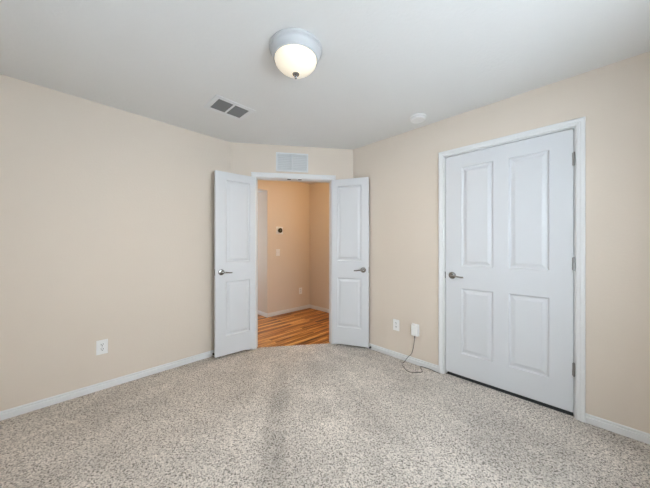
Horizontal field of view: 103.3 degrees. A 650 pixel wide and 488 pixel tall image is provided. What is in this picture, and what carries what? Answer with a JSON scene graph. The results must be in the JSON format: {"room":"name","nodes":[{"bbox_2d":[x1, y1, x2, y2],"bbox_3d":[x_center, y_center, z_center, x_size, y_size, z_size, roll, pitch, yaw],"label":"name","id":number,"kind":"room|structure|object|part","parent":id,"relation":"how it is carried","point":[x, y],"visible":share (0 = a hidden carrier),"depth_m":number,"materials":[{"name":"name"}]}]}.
{"room":"empty bedroom","nodes":[
{"label":"empty bedroom","id":0,"kind":"room"},
{"bbox_2d":[0,74,229,410],"bbox_3d":[-1.915,0.025,2.280,0.120,2.460,2.180,0,0,44],"label":"wall","id":1,"kind":"structure","parent":0,"point":[107,212],"depth_m":2.17,"materials":[{"name":"paint"}]},
{"bbox_2d":[96,339,107,354],"bbox_3d":[-1.906,0.873,2.198,0.006,0.122,0.076,0,0,44],"label":"wall outlet","id":2,"kind":"object","parent":1,"relation":"attached to","point":[101,345],"visible":1,"depth_m":2.19,"materials":[{"name":"white plastic"}]},
{"bbox_2d":[0,350,213,420],"bbox_3d":[-1.867,1.204,2.233,0.014,0.062,2.180,0,0,44],"label":"baseboard","id":3,"kind":"structure","parent":1,"relation":"attached to","point":[12,412],"depth_m":2.16,"materials":[{"name":"white paint"}]},
{"bbox_2d":[258,191,263,311],"bbox_3d":[-1.949,0.158,4.677,1.240,2.195,1.480,0,0,-45],"label":"wall","id":4,"kind":"structure","parent":0,"point":[260,194],"depth_m":4.55,"materials":[{"name":"paint"}]},
{"bbox_2d":[258,310,266,316],"bbox_3d":[-1.522,1.208,4.933,1.513,0.066,0.014,0,0,45],"label":"baseboard","id":5,"kind":"structure","parent":4,"relation":"attached to","point":[264,314],"depth_m":4.50,"materials":[{"name":"white paint"}]},
{"bbox_2d":[258,180,309,312],"bbox_3d":[-1.394,0.025,4.100,2.937,2.460,0.120,0,0,-45],"label":"wall","id":6,"kind":"structure","parent":0,"point":[286,203],"depth_m":4.70,"materials":[{"name":"paint"}]},
{"bbox_2d":[276,227,282,233],"bbox_3d":[-0.800,-0.259,4.576,0.145,0.135,0.035,0,0,-44],"label":"thermostat","id":7,"kind":"object","parent":6,"relation":"attached to","point":[279,230],"visible":1,"depth_m":4.56,"materials":[{"name":"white plastic"}]},
{"bbox_2d":[267,304,309,316],"bbox_3d":[-0.647,1.208,4.741,0.973,0.066,0.014,0,0,-44],"label":"baseboard","id":8,"kind":"structure","parent":6,"relation":"attached to","point":[304,306],"depth_m":4.70,"materials":[{"name":"white paint"}]},
{"bbox_2d":[230,142,352,179],"bbox_3d":[-0.385,0.025,3.190,1.484,2.460,0.120,0,0,-9],"label":"wall","id":9,"kind":"structure","parent":0,"point":[245,158],"depth_m":3.12,"materials":[{"name":"paint"}]},
{"bbox_2d":[214,170,254,357],"bbox_3d":[-1.004,0.203,2.905,0.466,2.005,0.134,0,0,-40],"label":"door","id":10,"kind":"structure","parent":9,"relation":"in","point":[234,194],"depth_m":2.88,"materials":[{"name":"white paint"}]},
{"bbox_2d":[276,152,307,172],"bbox_3d":[-0.398,-1.002,3.122,0.388,0.228,0.012,0,0,-9],"label":"air vent","id":11,"kind":"object","parent":9,"relation":"in","point":[290,162],"visible":1,"depth_m":3.12,"materials":[{"name":"white metal"}]},
{"bbox_3d":[-0.489,-1.002,3.108,0.164,0.177,0.010,0,0,-9],"label":"louvre panel","id":12,"kind":"part","parent":11,"relation":"part of","materials":[{"name":"white metal"}]},
{"bbox_3d":[-0.307,-1.002,3.136,0.164,0.177,0.010,0,0,-9],"label":"louvre panel","id":13,"kind":"part","parent":11,"relation":"part of","materials":[{"name":"white metal"}]},
{"bbox_2d":[251,172,335,349],"bbox_3d":[-0.379,0.185,3.182,1.019,2.100,0.138,0,0,-9],"label":"door frame","id":14,"kind":"structure","parent":9,"relation":"attached to","point":[258,175],"depth_m":3.13,"materials":[{"name":"white paint"}]},
{"bbox_2d":[332,177,368,347],"bbox_3d":[0.299,0.203,3.113,0.467,2.005,0.134,0,0,21],"label":"door","id":15,"kind":"structure","parent":9,"relation":"in","point":[350,197],"depth_m":3.09,"materials":[{"name":"white paint"}]},
{"bbox_2d":[310,182,328,308],"bbox_3d":[0.713,0.025,4.161,2.750,2.460,0.120,0,0,45],"label":"wall","id":16,"kind":"structure","parent":0,"point":[319,191],"depth_m":4.89,"materials":[{"name":"paint"}]},
{"bbox_2d":[310,305,328,312],"bbox_3d":[0.258,1.208,4.519,1.600,0.066,0.013,0,0,45],"label":"baseboard","id":17,"kind":"structure","parent":16,"relation":"attached to","point":[311,306],"depth_m":4.86,"materials":[{"name":"white paint"}]},
{"bbox_2d":[0,0,649,149],"bbox_3d":[-0.185,-1.255,1.416,3.892,0.100,3.630,0,0,45],"label":"ceiling","id":18,"kind":"structure","parent":0,"point":[382,63],"depth_m":1.63,"materials":[{"name":"paint"}]},
{"bbox_2d":[204,94,254,120],"bbox_3d":[-0.839,-1.201,2.267,0.262,0.011,0.350,0,0,45],"label":"ceiling vent","id":19,"kind":"object","parent":18,"relation":"in","point":[219,104],"visible":1,"depth_m":2.25,"materials":[{"name":"white metal"}]},
{"bbox_3d":[-0.889,-1.200,2.215,0.172,0.009,0.126,0,0,45],"label":"louvre panel","id":20,"kind":"part","parent":19,"relation":"part of","materials":[{"name":"grey metal"}]},
{"bbox_3d":[-0.788,-1.201,2.318,0.172,0.009,0.126,0,0,45],"label":"louvre panel","id":21,"kind":"part","parent":19,"relation":"part of","materials":[{"name":"grey metal"}]},
{"bbox_2d":[269,28,321,78],"bbox_3d":[-0.180,-1.115,1.588,0.326,0.179,0.326,0,0,0],"label":"ceiling light","id":22,"kind":"object","parent":18,"relation":"attached to","point":[296,52],"visible":1,"depth_m":1.50,"materials":[{"name":"white glass"}]},
{"bbox_3d":[-0.180,-1.101,1.588,0.257,0.091,0.257,0,0,0],"label":"lamp shade","id":23,"kind":"part","parent":22,"relation":"part of","materials":[{"name":"beige glass"}]},
{"bbox_2d":[410,113,425,123],"bbox_3d":[0.875,-1.186,2.420,0.146,0.038,0.146,0,0,0],"label":"smoke detector","id":24,"kind":"object","parent":18,"relation":"attached to","point":[417,118],"visible":1,"depth_m":2.38,"materials":[{"name":"white plastic"}]},
{"bbox_2d":[0,308,649,487],"bbox_3d":[-0.718,1.260,2.542,6.009,0.050,4.231,0,0,44],"label":"floor","id":25,"kind":"structure","parent":0,"point":[327,415],"depth_m":1.69,"materials":[{"name":"carpet"}]},
{"bbox_2d":[446,371,573,415],"bbox_3d":[1.511,1.239,2.196,0.882,0.012,0.095,0,0,45],"label":"threshold","id":26,"kind":"object","parent":25,"relation":"on","point":[448,372],"visible":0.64,"depth_m":2.11,"materials":[{"name":"black"}]},
{"bbox_2d":[353,51,649,433],"bbox_3d":[1.368,0.025,2.327,2.730,2.460,0.120,0,0,45],"label":"wall","id":27,"kind":"structure","parent":0,"point":[613,99],"depth_m":1.78,"materials":[{"name":"paint"}]},
{"bbox_2d":[393,319,398,330],"bbox_3d":[0.781,0.878,2.821,0.076,0.122,0.006,0,0,45],"label":"wall outlet","id":28,"kind":"object","parent":27,"relation":"attached to","point":[395,321],"visible":1,"depth_m":2.82,"materials":[{"name":"white plastic"}]},
{"bbox_2d":[366,343,437,371],"bbox_3d":[0.728,1.204,2.869,1.058,0.062,0.013,0,0,45],"label":"baseboard","id":29,"kind":"structure","parent":27,"relation":"attached to","point":[398,355],"depth_m":2.75,"materials":[{"name":"white paint"}]},
{"bbox_2d":[402,323,437,372],"bbox_3d":[0.919,1.025,2.538,0.356,0.417,0.213,0,0,45],"label":"power adapter","id":30,"kind":"object","parent":27,"relation":"attached to","point":[414,327],"visible":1,"depth_m":2.63,"materials":[{"name":"white plastic"}]},
{"bbox_2d":[445,129,574,411],"bbox_3d":[1.464,0.183,2.142,0.898,2.035,0.084,0,0,45],"label":"door","id":31,"kind":"structure","parent":27,"relation":"in","point":[510,261],"depth_m":2.09,"materials":[{"name":"white paint"}]},
{"bbox_2d":[438,117,584,422],"bbox_3d":[1.500,0.170,2.184,1.002,2.130,0.138,0,0,45],"label":"door frame","id":32,"kind":"structure","parent":27,"relation":"attached to","point":[578,125],"depth_m":1.83,"materials":[{"name":"white paint"}]},
{"bbox_2d":[585,413,649,444],"bbox_3d":[2.053,1.204,1.555,0.670,0.062,0.014,0,0,45],"label":"baseboard","id":33,"kind":"structure","parent":27,"relation":"attached to","point":[611,426],"depth_m":1.68,"materials":[{"name":"white paint"}]}
]}

